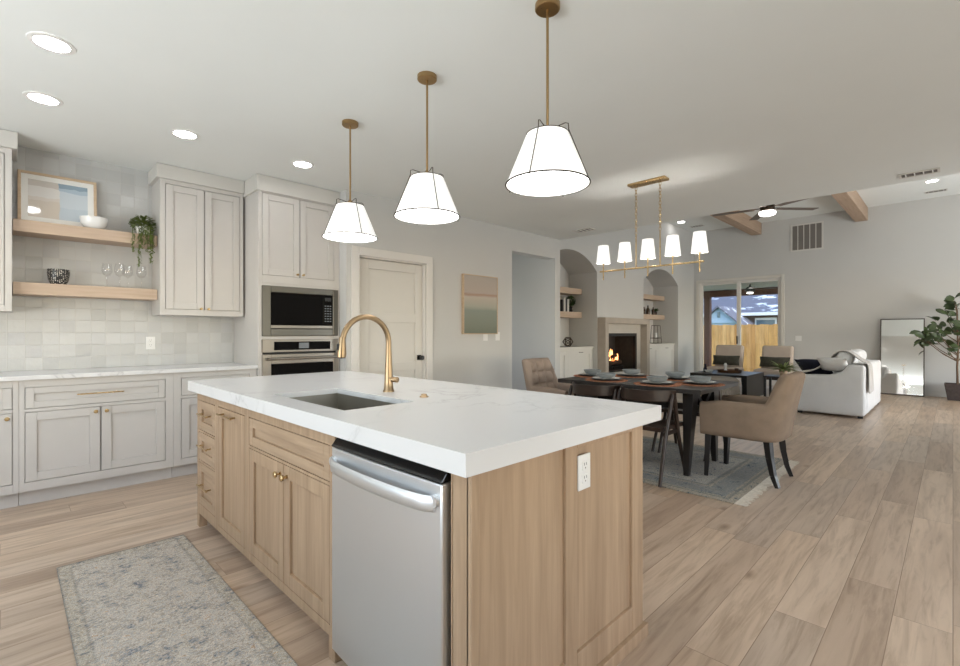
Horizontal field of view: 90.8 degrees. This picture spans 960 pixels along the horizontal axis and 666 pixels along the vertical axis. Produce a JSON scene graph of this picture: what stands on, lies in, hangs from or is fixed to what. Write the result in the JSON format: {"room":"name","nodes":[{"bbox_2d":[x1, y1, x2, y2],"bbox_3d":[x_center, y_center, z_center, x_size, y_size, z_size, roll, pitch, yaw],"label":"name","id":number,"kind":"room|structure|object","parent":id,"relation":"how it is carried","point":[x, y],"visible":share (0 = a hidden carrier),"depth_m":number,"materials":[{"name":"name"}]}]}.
{"room":"open-plan kitchen","nodes":[
{"label":"open-plan kitchen","id":0,"kind":"room"},
{"bbox_2d":[339,190,559,388],"bbox_3d":[-0.382,-0.130,6.541,3.758,2.700,0.930,0,0,-45],"label":"wall","id":1,"kind":"structure","parent":0,"point":[465,245],"depth_m":6.08,"materials":[{"name":"paint"}]},
{"bbox_2d":[351,245,432,379],"bbox_3d":[-1.014,0.155,5.356,1.080,2.130,0.192,0,0,-45],"label":"trim","id":2,"kind":"structure","parent":1,"relation":"attached to","point":[426,262],"depth_m":5.38,"materials":[{"name":"paint"}]},
{"bbox_2d":[360,258,423,378],"bbox_3d":[-0.979,0.205,5.320,0.864,2.014,0.112,0,0,-45],"label":"door","id":3,"kind":"structure","parent":1,"relation":"in","point":[391,292],"depth_m":5.36,"materials":[{"name":"paint"}]},
{"bbox_2d":[461,273,497,333],"bbox_3d":[0.003,-0.370,6.237,0.635,0.770,0.043,0,0,-45],"label":"canvas","id":4,"kind":"object","parent":1,"relation":"attached to","point":[479,294],"visible":1,"depth_m":6.21,"materials":[{"name":"paint"}]},
{"bbox_2d":[0,0,959,239],"bbox_3d":[0.224,-1.530,2.275,8.934,0.100,9.900,0,0,-45],"label":"ceiling","id":5,"kind":"structure","parent":0,"point":[740,104],"depth_m":2.90,"materials":[{"name":"paint"}]},
{"bbox_2d":[22,91,62,105],"bbox_3d":[-2.756,-1.477,2.985,0.192,0.006,0.192,0,0,-45],"label":"recessed light","id":6,"kind":"object","parent":5,"relation":"in","point":[42,98],"visible":1,"depth_m":2.98,"materials":[{"name":"white plastic"}]},
{"bbox_2d":[26,31,75,54],"bbox_3d":[-2.187,-1.477,2.416,0.192,0.006,0.192,0,0,-45],"label":"recessed light","id":7,"kind":"object","parent":5,"relation":"in","point":[52,43],"visible":1,"depth_m":2.41,"materials":[{"name":"white plastic"}]},
{"bbox_2d":[170,129,199,139],"bbox_3d":[-2.195,-1.477,3.519,0.192,0.006,0.192,0,0,-45],"label":"recessed light","id":8,"kind":"object","parent":5,"relation":"in","point":[181,133],"visible":1,"depth_m":3.52,"materials":[{"name":"white plastic"}]},
{"bbox_2d":[291,160,313,167],"bbox_3d":[-1.554,-1.477,4.146,0.192,0.006,0.192,0,0,-45],"label":"recessed light","id":9,"kind":"object","parent":5,"relation":"in","point":[298,163],"visible":1,"depth_m":4.14,"materials":[{"name":"white plastic"}]},
{"bbox_2d":[322,119,377,242],"bbox_3d":[-0.912,-1.070,3.323,0.387,0.818,0.387,0,0,-45],"label":"pendant light","id":10,"kind":"object","parent":5,"relation":"hanging from","point":[349,222],"visible":1,"depth_m":3.24,"materials":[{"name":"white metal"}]},
{"bbox_2d":[324,233,375,240],"bbox_3d":[-0.912,-0.679,3.323,0.360,0.003,0.360,0,0,-45],"label":"diffuser","id":11,"kind":"object","parent":10,"relation":"attached to","point":[328,236],"depth_m":3.32,"materials":[{"name":"white"}]},
{"bbox_2d":[393,71,459,224],"bbox_3d":[-0.305,-1.070,2.724,0.383,0.818,0.383,0,0,-45],"label":"pendant light","id":12,"kind":"object","parent":5,"relation":"hanging from","point":[426,199],"visible":1,"depth_m":2.64,"materials":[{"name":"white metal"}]},
{"bbox_2d":[396,209,457,222],"bbox_3d":[-0.305,-0.679,2.724,0.360,0.003,0.360,0,0,-45],"label":"diffuser","id":13,"kind":"object","parent":12,"relation":"attached to","point":[404,215],"depth_m":2.73,"materials":[{"name":"white"}]},
{"bbox_2d":[505,0,590,196],"bbox_3d":[0.304,-1.070,2.131,0.383,0.818,0.383,0,0,-45],"label":"pendant light","id":14,"kind":"object","parent":5,"relation":"hanging from","point":[548,163],"visible":1,"depth_m":2.05,"materials":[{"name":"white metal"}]},
{"bbox_2d":[508,171,587,193],"bbox_3d":[0.304,-0.679,2.131,0.360,0.003,0.360,0,0,-45],"label":"diffuser","id":15,"kind":"object","parent":14,"relation":"attached to","point":[519,182],"depth_m":2.13,"materials":[{"name":"white"}]},
{"bbox_2d":[596,176,707,279],"bbox_3d":[1.633,-1.017,4.603,0.144,0.930,1.116,0,0,-45],"label":"chandelier","id":16,"kind":"object","parent":5,"relation":"hanging from","point":[699,240],"visible":1,"depth_m":4.55,"materials":[{"name":"fabric"}]},
{"bbox_2d":[898,167,939,178],"bbox_3d":[4.061,-1.474,4.375,0.150,0.012,0.280,0,0,-45],"label":"ceiling vent","id":17,"kind":"object","parent":5,"relation":"in","point":[934,170],"visible":1,"depth_m":4.37,"materials":[{"name":"metal"}]},
{"bbox_2d":[0,383,959,665],"bbox_3d":[2.510,1.270,4.561,15.400,0.100,9.900,0,0,-45],"label":"floor","id":18,"kind":"structure","parent":0,"point":[854,560],"depth_m":2.62,"materials":[{"name":"brown wood"}]},
{"bbox_2d":[0,381,18,508],"bbox_3d":[-3.661,0.776,3.263,0.678,0.888,0.658,0,0,-45],"label":"base cabinet","id":19,"kind":"object","parent":18,"relation":"on","point":[9,390],"visible":0.97,"depth_m":3.27,"materials":[{"name":"paint"}]},
{"bbox_2d":[19,373,172,505],"bbox_3d":[-3.095,0.776,3.829,0.922,0.888,0.658,0,0,-45],"label":"base cabinet","id":20,"kind":"object","parent":18,"relation":"on","point":[78,436],"visible":0.98,"depth_m":3.58,"materials":[{"name":"paint"}]},
{"bbox_2d":[0,362,257,381],"bbox_3d":[-3.199,0.315,3.729,2.550,0.030,0.658,0,0,-45],"label":"countertop","id":21,"kind":"structure","parent":20,"relation":"on","point":[155,369],"depth_m":3.78,"materials":[{"name":"stone"}]},
{"bbox_2d":[56,534,298,665],"bbox_3d":[-1.269,1.215,1.928,0.572,0.010,2.022,0,0,-45],"label":"runner rug","id":22,"kind":"object","parent":18,"relation":"on","point":[158,603],"visible":1,"depth_m":2.05,"materials":[{"name":"fabric"}]},
{"bbox_2d":[196,393,216,528],"bbox_3d":[-1.458,0.791,3.067,0.634,0.857,0.390,0,0,-45],"label":"base cabinet","id":23,"kind":"object","parent":18,"relation":"on","point":[206,445],"visible":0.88,"depth_m":2.87,"materials":[{"name":"brown wood"}]},
{"bbox_2d":[188,371,660,477],"bbox_3d":[-0.544,0.330,2.470,1.113,0.060,2.553,0,0,-45],"label":"countertop","id":24,"kind":"structure","parent":23,"relation":"on","point":[461,429],"depth_m":1.76,"materials":[{"name":"stone"}]},
{"bbox_2d":[292,393,393,410],"bbox_3d":[-0.649,0.442,2.193,0.360,0.234,0.710,0,0,-45],"label":"sink","id":25,"kind":"object","parent":24,"relation":"in","point":[344,402],"visible":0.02,"depth_m":2.48,"materials":[{"name":"silver metal"}]},
{"bbox_2d":[337,314,398,391],"bbox_3d":[-0.546,0.103,2.326,0.322,0.394,0.092,0,0,-45],"label":"faucet","id":26,"kind":"object","parent":24,"relation":"on","point":[389,379],"visible":1,"depth_m":2.39,"materials":[{"name":"gold metal"}]},
{"bbox_2d":[171,369,255,476],"bbox_3d":[-2.532,0.776,4.392,0.666,0.888,0.658,0,0,-45],"label":"base cabinet","id":27,"kind":"object","parent":18,"relation":"on","point":[184,400],"visible":0.34,"depth_m":4.02,"materials":[{"name":"paint"}]},
{"bbox_2d":[216,400,246,557],"bbox_3d":[-1.147,0.791,2.757,0.634,0.857,0.487,0,0,-45],"label":"base cabinet","id":28,"kind":"object","parent":18,"relation":"on","point":[231,419],"visible":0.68,"depth_m":2.55,"materials":[{"name":"brown wood"}]},
{"bbox_2d":[234,174,339,375],"bbox_3d":[-2.001,-0.129,4.906,0.840,2.697,0.688,0,0,-45],"label":"oven tower","id":29,"kind":"object","parent":18,"relation":"on","point":[285,222],"visible":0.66,"depth_m":4.61,"materials":[{"name":"paint"}]},
{"bbox_2d":[262,285,337,335],"bbox_3d":[-1.915,-0.209,4.838,0.770,0.478,0.450,0,0,-45],"label":"microwave","id":30,"kind":"object","parent":29,"relation":"in","point":[286,311],"visible":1,"depth_m":4.66,"materials":[{"name":"silver metal"}]},
{"bbox_2d":[262,339,337,375],"bbox_3d":[-1.893,0.460,4.816,0.770,0.800,0.513,0,0,-45],"label":"oven","id":31,"kind":"object","parent":29,"relation":"in","point":[279,356],"visible":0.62,"depth_m":4.65,"materials":[{"name":"silver metal"}]},
{"bbox_2d":[247,409,341,662],"bbox_3d":[-0.653,0.791,2.266,0.630,0.857,0.904,0,0,-45],"label":"base cabinet","id":32,"kind":"object","parent":18,"relation":"on","point":[289,474],"visible":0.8,"depth_m":2.01,"materials":[{"name":"brown wood"}]},
{"bbox_2d":[329,438,450,665],"bbox_3d":[-0.126,0.799,1.695,0.651,0.836,0.614,0,0,-45],"label":"dishwasher","id":33,"kind":"object","parent":18,"relation":"on","point":[391,514],"visible":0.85,"depth_m":1.44,"materials":[{"name":"silver metal"}]},
{"bbox_2d":[451,474,452,665],"bbox_3d":[-0.056,0.791,1.308,0.060,0.857,0.006,0,0,-45],"label":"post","id":34,"kind":"object","parent":18,"relation":"on","point":[451,474],"visible":0.08,"depth_m":1.29,"materials":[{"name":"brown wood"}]},
{"bbox_2d":[453,425,647,665],"bbox_3d":[0.302,0.791,1.596,0.982,0.857,0.091,0,0,-45],"label":"island end panel","id":35,"kind":"object","parent":18,"relation":"on","point":[547,571],"visible":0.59,"depth_m":1.50,"materials":[{"name":"brown wood"}]},
{"bbox_2d":[577,452,589,490],"bbox_3d":[0.352,0.468,1.596,0.072,0.118,0.010,0,0,-45],"label":"outlet plate","id":36,"kind":"object","parent":35,"relation":"attached to","point":[583,461],"visible":1,"depth_m":1.59,"materials":[{"name":"white plastic"}]},
{"bbox_2d":[560,346,593,377],"bbox_3d":[1.376,0.736,8.575,1.661,0.968,0.570,0,0,-45],"label":"base cabinet","id":37,"kind":"object","parent":18,"relation":"on","point":[573,359],"visible":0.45,"depth_m":8.58,"materials":[{"name":"paint"}]},
{"bbox_2d":[597,317,649,389],"bbox_3d":[2.751,0.464,9.684,1.815,1.512,0.655,0,0,-45],"label":"fireplace","id":38,"kind":"object","parent":18,"relation":"on","point":[622,343],"visible":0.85,"depth_m":9.94,"materials":[{"name":"stone"}]},
{"bbox_2d":[650,343,674,375],"bbox_3d":[3.953,0.736,11.151,1.808,0.968,0.570,0,0,-45],"label":"base cabinet","id":39,"kind":"object","parent":18,"relation":"on","point":[661,354],"visible":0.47,"depth_m":11.13,"materials":[{"name":"paint"}]},
{"bbox_2d":[643,436,798,506],"bbox_3d":[1.623,1.215,4.706,1.630,0.010,2.332,0,0,-45],"label":"dining rug","id":40,"kind":"object","parent":18,"relation":"on","point":[746,475],"visible":0.38,"depth_m":4.10,"materials":[{"name":"fabric"}]},
{"bbox_2d":[522,358,573,395],"bbox_3d":[0.879,0.757,5.513,0.610,0.904,0.684,0,0,-45],"label":"tufted armchair","id":41,"kind":"object","parent":40,"relation":"on","point":[539,373],"visible":0.53,"depth_m":5.60,"materials":[{"name":"beige fabric"}]},
{"bbox_2d":[568,381,620,400],"bbox_3d":[1.071,0.840,4.431,0.565,0.738,0.506,0,0,-45],"label":"wooden chair","id":42,"kind":"object","parent":40,"relation":"on","point":[590,390],"visible":0.3,"depth_m":4.26,"materials":[{"name":"brown wood"}]},
{"bbox_2d":[558,377,737,475],"bbox_3d":[1.612,0.835,4.617,0.950,0.749,1.390,0,0,-45],"label":"dining table","id":43,"kind":"object","parent":40,"relation":"on","point":[692,398],"visible":0.49,"depth_m":4.07,"materials":[{"name":"brown wood"}]},
{"bbox_2d":[634,382,680,386],"bbox_3d":[1.587,0.457,4.239,0.404,0.004,0.404,0,0,-45],"label":"placemat","id":44,"kind":"object","parent":43,"relation":"on","point":[636,383],"visible":0.54,"depth_m":4.10,"materials":[{"name":"wicker"}]},
{"bbox_2d":[640,381,673,384],"bbox_3d":[1.587,0.448,4.239,0.300,0.014,0.300,0,0,-45],"label":"charger plate","id":45,"kind":"object","parent":44,"relation":"on","point":[640,381],"visible":0.48,"depth_m":4.15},
{"bbox_2d":[642,380,671,383],"bbox_3d":[1.587,0.439,4.239,0.260,0.014,0.260,0,0,-45],"label":"dinner plate","id":46,"kind":"object","parent":45,"relation":"on","point":[647,381],"visible":0.74,"depth_m":4.20,"materials":[{"name":"white ceramic"}]},
{"bbox_2d":[646,376,667,381],"bbox_3d":[1.587,0.414,4.239,0.184,0.048,0.184,0,0,-45],"label":"soup bowl","id":47,"kind":"object","parent":46,"relation":"on","point":[650,378],"visible":0.99,"depth_m":4.17,"materials":[{"name":"grey ceramic"}]},
{"bbox_2d":[676,382,724,386],"bbox_3d":[1.976,0.457,4.246,0.404,0.004,0.404,0,0,-45],"label":"placemat","id":48,"kind":"object","parent":43,"relation":"on","point":[681,383],"visible":0.48,"depth_m":4.11,"materials":[{"name":"wicker"}]},
{"bbox_2d":[682,381,717,384],"bbox_3d":[1.976,0.448,4.246,0.300,0.014,0.300,0,0,-45],"label":"charger plate","id":49,"kind":"object","parent":48,"relation":"on","point":[682,381],"visible":0.44,"depth_m":4.16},
{"bbox_2d":[685,380,715,383],"bbox_3d":[1.976,0.439,4.246,0.260,0.014,0.260,0,0,-45],"label":"dinner plate","id":50,"kind":"object","parent":49,"relation":"on","point":[690,381],"visible":0.73,"depth_m":4.20,"materials":[{"name":"white ceramic"}]},
{"bbox_2d":[689,376,710,381],"bbox_3d":[1.976,0.414,4.246,0.184,0.048,0.184,0,0,-45],"label":"soup bowl","id":51,"kind":"object","parent":50,"relation":"on","point":[693,378],"visible":0.97,"depth_m":4.18,"materials":[{"name":"grey ceramic"}]},
{"bbox_2d":[616,386,682,486],"bbox_3d":[1.432,0.840,4.069,0.565,0.738,0.506,0,0,-45],"label":"wooden chair","id":52,"kind":"object","parent":40,"relation":"on","point":[663,425],"visible":0.66,"depth_m":3.89,"materials":[{"name":"brown wood"}]},
{"bbox_2d":[649,375,676,451],"bbox_3d":[1.789,0.840,5.162,0.565,0.738,0.506,0,0,-45],"label":"wooden chair","id":53,"kind":"object","parent":40,"relation":"on","point":[672,416],"visible":0.03,"depth_m":4.89,"materials":[{"name":"brown wood"}]},
{"bbox_2d":[657,390,723,460],"bbox_3d":[2.150,0.840,4.801,0.565,0.738,0.506,0,0,-45],"label":"wooden chair","id":54,"kind":"object","parent":40,"relation":"on","point":[665,409],"visible":0.09,"depth_m":4.78,"materials":[{"name":"brown wood"}]},
{"bbox_2d":[699,371,805,488],"bbox_3d":[2.313,0.765,3.987,0.610,0.889,0.673,0,0,-45],"label":"upholstered armchair","id":55,"kind":"object","parent":40,"relation":"on","point":[769,420],"visible":1,"depth_m":3.76,"materials":[{"name":"beige fabric"}]},
{"bbox_2d":[676,386,772,401],"bbox_3d":[4.985,1.215,9.440,3.400,0.010,2.400,0,0,-45],"label":"rug","id":56,"kind":"object","parent":18,"relation":"on","point":[679,395],"visible":0.02,"depth_m":9.31,"materials":[{"name":"fabric"}]},
{"bbox_2d":[700,376,739,396],"bbox_3d":[4.257,0.995,8.471,0.696,0.430,0.696,0,0,-45],"label":"ottoman","id":57,"kind":"object","parent":56,"relation":"on","point":[735,390],"visible":0.37,"depth_m":8.18,"materials":[{"name":"fabric"}]},
{"bbox_2d":[707,345,743,382],"bbox_3d":[5.499,0.741,10.591,0.735,0.938,0.620,0,0,-45],"label":"lounge chair","id":58,"kind":"object","parent":56,"relation":"on","point":[725,350],"visible":0.5,"depth_m":10.62,"materials":[{"name":"fabric"}]},
{"bbox_2d":[707,366,743,370],"bbox_3d":[5.459,0.830,10.550,0.620,0.160,0.620,0,0,-45],"label":"seat cushion","id":59,"kind":"object","parent":58,"relation":"on","point":[710,367],"depth_m":10.45,"materials":[{"name":"fabric"}]},
{"bbox_2d":[713,355,739,365],"bbox_3d":[5.515,0.610,10.607,0.156,0.214,0.560,0,0,-45],"label":"lumbar pillow","id":60,"kind":"object","parent":58,"relation":"on","point":[718,359],"visible":0.98,"depth_m":10.55,"materials":[{"name":"green fabric"}]},
{"bbox_2d":[715,345,743,366],"bbox_3d":[5.674,0.535,10.765,0.242,0.526,0.580,0,0,-45],"label":"cushion","id":61,"kind":"object","parent":58,"relation":"on","point":[725,350],"depth_m":10.68,"materials":[{"name":"fabric"}]},
{"bbox_2d":[690,370,763,395],"bbox_3d":[4.830,0.990,9.242,1.100,0.440,1.000,0,0,-45],"label":"coffee table","id":62,"kind":"object","parent":56,"relation":"on","point":[752,382],"visible":0.65,"depth_m":8.88,"materials":[{"name":"black wood"}]},
{"bbox_2d":[753,346,793,379],"bbox_3d":[6.171,0.741,9.919,0.735,0.938,0.620,0,0,-45],"label":"lounge chair","id":63,"kind":"object","parent":56,"relation":"on","point":[767,351],"visible":0.43,"depth_m":9.97,"materials":[{"name":"fabric"}]},
{"bbox_2d":[753,368,793,374],"bbox_3d":[6.131,0.830,9.878,0.620,0.160,0.620,0,0,-45],"label":"seat cushion","id":64,"kind":"object","parent":63,"relation":"on","point":[766,371],"depth_m":9.71,"materials":[{"name":"fabric"}]},
{"bbox_2d":[759,356,789,366],"bbox_3d":[6.187,0.610,9.935,0.156,0.214,0.560,0,0,-45],"label":"lumbar pillow","id":65,"kind":"object","parent":63,"relation":"on","point":[764,361],"visible":0.84,"depth_m":9.91,"materials":[{"name":"green fabric"}]},
{"bbox_2d":[761,346,793,368],"bbox_3d":[6.345,0.535,10.093,0.242,0.526,0.580,0,0,-45],"label":"cushion","id":66,"kind":"object","parent":63,"relation":"on","point":[767,351],"depth_m":10.04,"materials":[{"name":"fabric"}]},
{"bbox_2d":[763,374,779,396],"bbox_3d":[4.518,0.932,7.149,0.340,0.575,0.340,0,0,-45],"label":"side table","id":67,"kind":"object","parent":18,"relation":"on","point":[770,376],"visible":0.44,"depth_m":7.14,"materials":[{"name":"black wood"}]},
{"bbox_2d":[766,361,799,375],"bbox_3d":[4.568,0.533,7.110,0.459,0.223,0.511,0,0,2],"label":"table plant","id":68,"kind":"object","parent":67,"relation":"on","point":[782,369],"visible":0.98,"depth_m":7.05,"materials":[{"name":"green plant"}]},
{"bbox_2d":[797,349,880,418],"bbox_3d":[5.860,0.744,7.702,2.096,0.952,0.867,0,0,-45],"label":"sofa","id":69,"kind":"object","parent":18,"relation":"on","point":[845,392],"visible":0.81,"depth_m":6.94,"materials":[{"name":"white fabric"}]},
{"bbox_2d":[794,359,833,373],"bbox_3d":[5.381,0.560,7.601,0.310,0.282,0.480,0,0,-25],"label":"pillow","id":70,"kind":"object","parent":69,"relation":"on","point":[804,364],"visible":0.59,"depth_m":7.54,"materials":[{"name":"fabric"}]},
{"bbox_2d":[817,357,847,370],"bbox_3d":[5.247,0.465,7.014,0.208,0.205,0.380,0,0,-33],"label":"pillow","id":71,"kind":"object","parent":69,"relation":"on","point":[827,363],"visible":0.93,"depth_m":6.97,"materials":[{"name":"fabric"}]},
{"bbox_2d":[801,350,873,393],"bbox_3d":[5.360,0.559,7.190,0.548,0.606,0.956,0,0,-45],"label":"throw blanket","id":72,"kind":"object","parent":69,"relation":"on","point":[870,367],"visible":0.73,"depth_m":6.91,"materials":[{"name":"fabric"}]},
{"bbox_2d":[833,350,858,372],"bbox_3d":[5.669,0.474,7.311,0.806,0.403,0.252,0,0,-45],"label":"cushion","id":73,"kind":"object","parent":69,"relation":"on","point":[851,360],"depth_m":7.03,"materials":[{"name":"white fabric"}]},
{"bbox_2d":[851,349,866,361],"bbox_3d":[6.255,0.473,7.898,0.805,0.412,0.253,0,0,-45],"label":"cushion","id":74,"kind":"object","parent":69,"relation":"on","point":[862,353],"depth_m":7.75,"materials":[{"name":"white fabric"}]},
{"bbox_2d":[880,318,924,396],"bbox_3d":[8.318,0.467,9.329,0.210,1.502,0.660,0,0,-45],"label":"floor mirror","id":75,"kind":"object","parent":18,"relation":"on","point":[902,362],"visible":0.9,"depth_m":9.32,"materials":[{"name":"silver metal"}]},
{"bbox_2d":[909,293,959,400],"bbox_3d":[8.501,0.246,8.545,1.373,1.949,0.587,0,0,-5],"label":"leaf plant","id":76,"kind":"object","parent":18,"relation":"on","point":[952,390],"visible":1,"depth_m":8.55,"materials":[{"name":"plant"}]},
{"bbox_2d":[944,382,959,400],"bbox_3d":[8.662,1.070,8.577,0.348,0.300,0.348,0,0,-45],"label":"plant pot","id":77,"kind":"object","parent":18,"relation":"on","point":[952,390],"depth_m":8.52,"materials":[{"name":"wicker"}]},
{"bbox_2d":[512,254,538,389],"bbox_3d":[-0.354,-0.130,7.425,2.400,2.700,1.800,0,0,-45],"label":"wall","id":78,"kind":"structure","parent":0,"point":[525,269],"depth_m":7.90,"materials":[{"name":"paint"}]},
{"bbox_2d":[560,222,693,376],"bbox_3d":[3.030,-0.690,10.278,6.620,3.820,0.750,0,0,-45],"label":"wall","id":79,"kind":"structure","parent":0,"point":[615,296],"depth_m":9.91,"materials":[{"name":"paint"}]},
{"bbox_2d":[560,287,581,295],"bbox_3d":[1.279,-0.795,8.672,1.661,0.110,0.295,0,0,-45],"label":"niche shelf","id":80,"kind":"object","parent":79,"relation":"attached to","point":[563,290],"visible":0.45,"depth_m":8.92,"materials":[{"name":"brown wood"}]},
{"bbox_2d":[560,311,581,317],"bbox_3d":[1.279,-0.345,8.672,1.661,0.110,0.295,0,0,-45],"label":"niche shelf","id":81,"kind":"object","parent":79,"relation":"attached to","point":[563,314],"visible":0.44,"depth_m":8.88,"materials":[{"name":"brown wood"}]},
{"bbox_2d":[644,294,664,300],"bbox_3d":[3.856,-0.855,11.248,1.808,0.110,0.295,0,0,-45],"label":"niche shelf","id":82,"kind":"object","parent":79,"relation":"attached to","point":[647,297],"visible":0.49,"depth_m":11.42,"materials":[{"name":"brown wood"}]},
{"bbox_2d":[704,281,777,290],"bbox_3d":[7.700,-1.397,12.650,3.220,0.165,11.000,0,0,-45],"label":"ceiling","id":83,"kind":"structure","parent":0,"point":[766,284],"depth_m":13.38,"materials":[{"name":"paint"}]},
{"bbox_2d":[704,287,777,296],"bbox_3d":[8.549,-1.215,13.499,0.220,0.190,11.000,0,0,-45],"label":"beam","id":84,"kind":"structure","parent":83,"relation":"attached to","point":[758,291],"depth_m":14.19,"materials":[{"name":"brown wood"}]},
{"bbox_2d":[668,173,959,231],"bbox_3d":[5.934,-2.650,7.419,6.616,0.100,9.100,0,0,-45],"label":"ceiling","id":85,"kind":"structure","parent":0,"point":[911,190],"depth_m":9.28,"materials":[{"name":"paint"}]},
{"bbox_2d":[710,210,761,234],"bbox_3d":[4.327,-2.464,8.994,6.351,0.268,0.210,0,0,-45],"label":"ceiling beam","id":86,"kind":"structure","parent":85,"relation":"attached to","point":[741,221],"depth_m":10.30,"materials":[{"name":"brown wood"}]},
{"bbox_2d":[712,198,817,219],"bbox_3d":[5.032,-2.335,8.348,1.687,0.530,1.706,0,0,-45],"label":"ceiling fan","id":87,"kind":"object","parent":85,"relation":"hanging from","point":[769,210],"visible":0.62,"depth_m":8.34,"materials":[{"name":"brown metal"}]},
{"bbox_2d":[832,191,867,221],"bbox_3d":[5.706,-2.464,7.615,6.351,0.268,0.210,0,0,-45],"label":"ceiling beam","id":88,"kind":"structure","parent":85,"relation":"attached to","point":[851,202],"depth_m":8.78,"materials":[{"name":"brown wood"}]},
{"bbox_2d":[694,194,959,391],"bbox_3d":[8.252,-0.690,9.666,0.140,3.820,9.000,0,0,-45],"label":"wall","id":89,"kind":"structure","parent":0,"point":[903,261],"depth_m":9.92,"materials":[{"name":"paint"}]},
{"bbox_2d":[696,274,783,371],"bbox_3d":[6.280,-0.065,11.527,0.016,2.570,1.960,0,0,-45],"label":"trim","id":90,"kind":"structure","parent":89,"relation":"attached to","point":[778,275],"depth_m":11.62,"materials":[{"name":"paint"}]},
{"bbox_2d":[700,278,780,384],"bbox_3d":[6.327,-0.030,11.574,0.125,2.500,1.820,0,0,-45],"label":"door","id":91,"kind":"structure","parent":89,"relation":"in","point":[738,337],"depth_m":11.55,"materials":[{"name":"paint"}]},
{"bbox_2d":[791,221,822,251],"bbox_3d":[7.275,-2.143,10.535,0.012,0.605,0.610,0,0,-45],"label":"air vent","id":92,"kind":"object","parent":89,"relation":"in","point":[806,236],"visible":1,"depth_m":10.53,"materials":[{"name":"metal"}]},
{"bbox_2d":[925,391,946,396],"bbox_3d":[8.427,1.170,9.382,0.014,0.100,8.150,0,0,-45],"label":"baseboard","id":93,"kind":"structure","parent":89,"relation":"attached to","point":[927,393],"depth_m":9.07,"materials":[{"name":"paint"}]},
{"bbox_3d":[-3.828,-0.130,3.669,5.176,2.700,0.118,0,0,-45],"label":"wall","id":94,"kind":"structure","parent":0,"visible":0},
{"bbox_2d":[0,129,17,312],"bbox_3d":[-3.770,-0.819,3.371,0.676,1.317,0.358,0,0,-45],"label":"upper cabinet","id":95,"kind":"object","parent":94,"relation":"attached to","point":[8,139],"visible":1,"depth_m":3.46,"materials":[{"name":"paint"}]},
{"bbox_2d":[12,218,156,248],"bbox_3d":[-3.266,-0.815,3.952,0.911,0.092,0.248,0,0,-45],"label":"floating shelf","id":96,"kind":"object","parent":94,"relation":"attached to","point":[20,227],"visible":0.86,"depth_m":3.82,"materials":[{"name":"brown wood"}]},
{"bbox_2d":[17,169,96,226],"bbox_3d":[-3.449,-1.075,3.873,0.485,0.425,0.082,0,0,-45],"label":"framed print","id":97,"kind":"object","parent":96,"relation":"on","point":[41,197],"visible":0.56,"depth_m":3.85,"materials":[{"name":"paper"}]},
{"bbox_2d":[79,215,108,228],"bbox_3d":[-3.203,-0.907,3.927,0.188,0.092,0.188,0,0,-45],"label":"serving bowl","id":98,"kind":"object","parent":96,"relation":"on","point":[86,221],"visible":0.79,"depth_m":3.87,"materials":[{"name":"white ceramic"}]},
{"bbox_2d":[128,215,156,266],"bbox_3d":[-2.975,-0.802,4.165,0.207,0.472,0.246,0,0,-45],"label":"trailing plant","id":99,"kind":"object","parent":96,"relation":"on","point":[147,230],"visible":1,"depth_m":4.11,"materials":[{"name":"green plant"}]},
{"bbox_2d":[12,282,156,300],"bbox_3d":[-3.266,-0.340,3.952,0.911,0.092,0.248,0,0,-45],"label":"floating shelf","id":100,"kind":"object","parent":94,"relation":"attached to","point":[18,288],"visible":1,"depth_m":3.83,"materials":[{"name":"brown wood"}]},
{"bbox_2d":[47,268,69,283],"bbox_3d":[-3.379,-0.447,3.792,0.140,0.122,0.140,0,0,-45],"label":"bowl","id":101,"kind":"object","parent":100,"relation":"on","point":[55,276],"visible":0.79,"depth_m":3.74,"materials":[{"name":"ceramic"}]},
{"bbox_2d":[0,146,233,371],"bbox_3d":[-3.542,-0.580,3.862,2.852,1.800,0.012,0,0,-45],"label":"wall tile","id":102,"kind":"structure","parent":94,"relation":"attached to","point":[39,333],"depth_m":4.08,"materials":[{"name":"tile"}]},
{"bbox_2d":[146,337,154,348],"bbox_3d":[-3.033,0.092,4.356,0.072,0.116,0.010,0,0,-45],"label":"outlet plate","id":103,"kind":"object","parent":102,"relation":"attached to","point":[150,341],"visible":1,"depth_m":4.35,"materials":[{"name":"white plastic"}]},
{"bbox_2d":[148,163,243,316],"bbox_3d":[-2.670,-0.819,4.470,0.716,1.317,0.358,0,0,-45],"label":"upper cabinet","id":104,"kind":"object","parent":94,"relation":"attached to","point":[197,266],"visible":1,"depth_m":4.34,"materials":[{"name":"paint"}]},
{"label":"outside","id":105,"kind":"structure","parent":0,"visible":0},
{"bbox_3d":[7.071,1.650,7.071,100.000,0.140,80.000,0,0,-45],"label":"ground","id":106,"kind":"structure","parent":105,"visible":0},
{"bbox_2d":[712,294,777,362],"bbox_3d":[15.521,-1.180,29.663,13.100,5.600,30.000,0,0,-45],"label":"house","id":107,"kind":"structure","parent":106,"relation":"on","point":[755,309],"depth_m":24.86,"materials":[{"name":"wood"}]},
{"bbox_2d":[712,324,777,371],"bbox_3d":[10.569,0.624,17.729,0.020,1.912,18.119,0,0,-45],"label":"fence","id":108,"kind":"object","parent":106,"relation":"on","point":[766,334],"visible":0.08,"depth_m":18.02,"materials":[{"name":"brown wood"}]},
{"bbox_3d":[7.771,1.420,12.721,3.420,0.320,11.000,0,0,-45],"label":"patio slab","id":109,"kind":"object","parent":106,"relation":"on","visible":0},
{"bbox_2d":[704,297,711,366],"bbox_3d":[7.167,0.070,14.881,0.180,2.380,0.170,0,0,-45],"label":"patio post","id":110,"kind":"object","parent":109,"relation":"on","point":[707,300],"visible":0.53,"depth_m":14.81,"materials":[{"name":"brown wood"}]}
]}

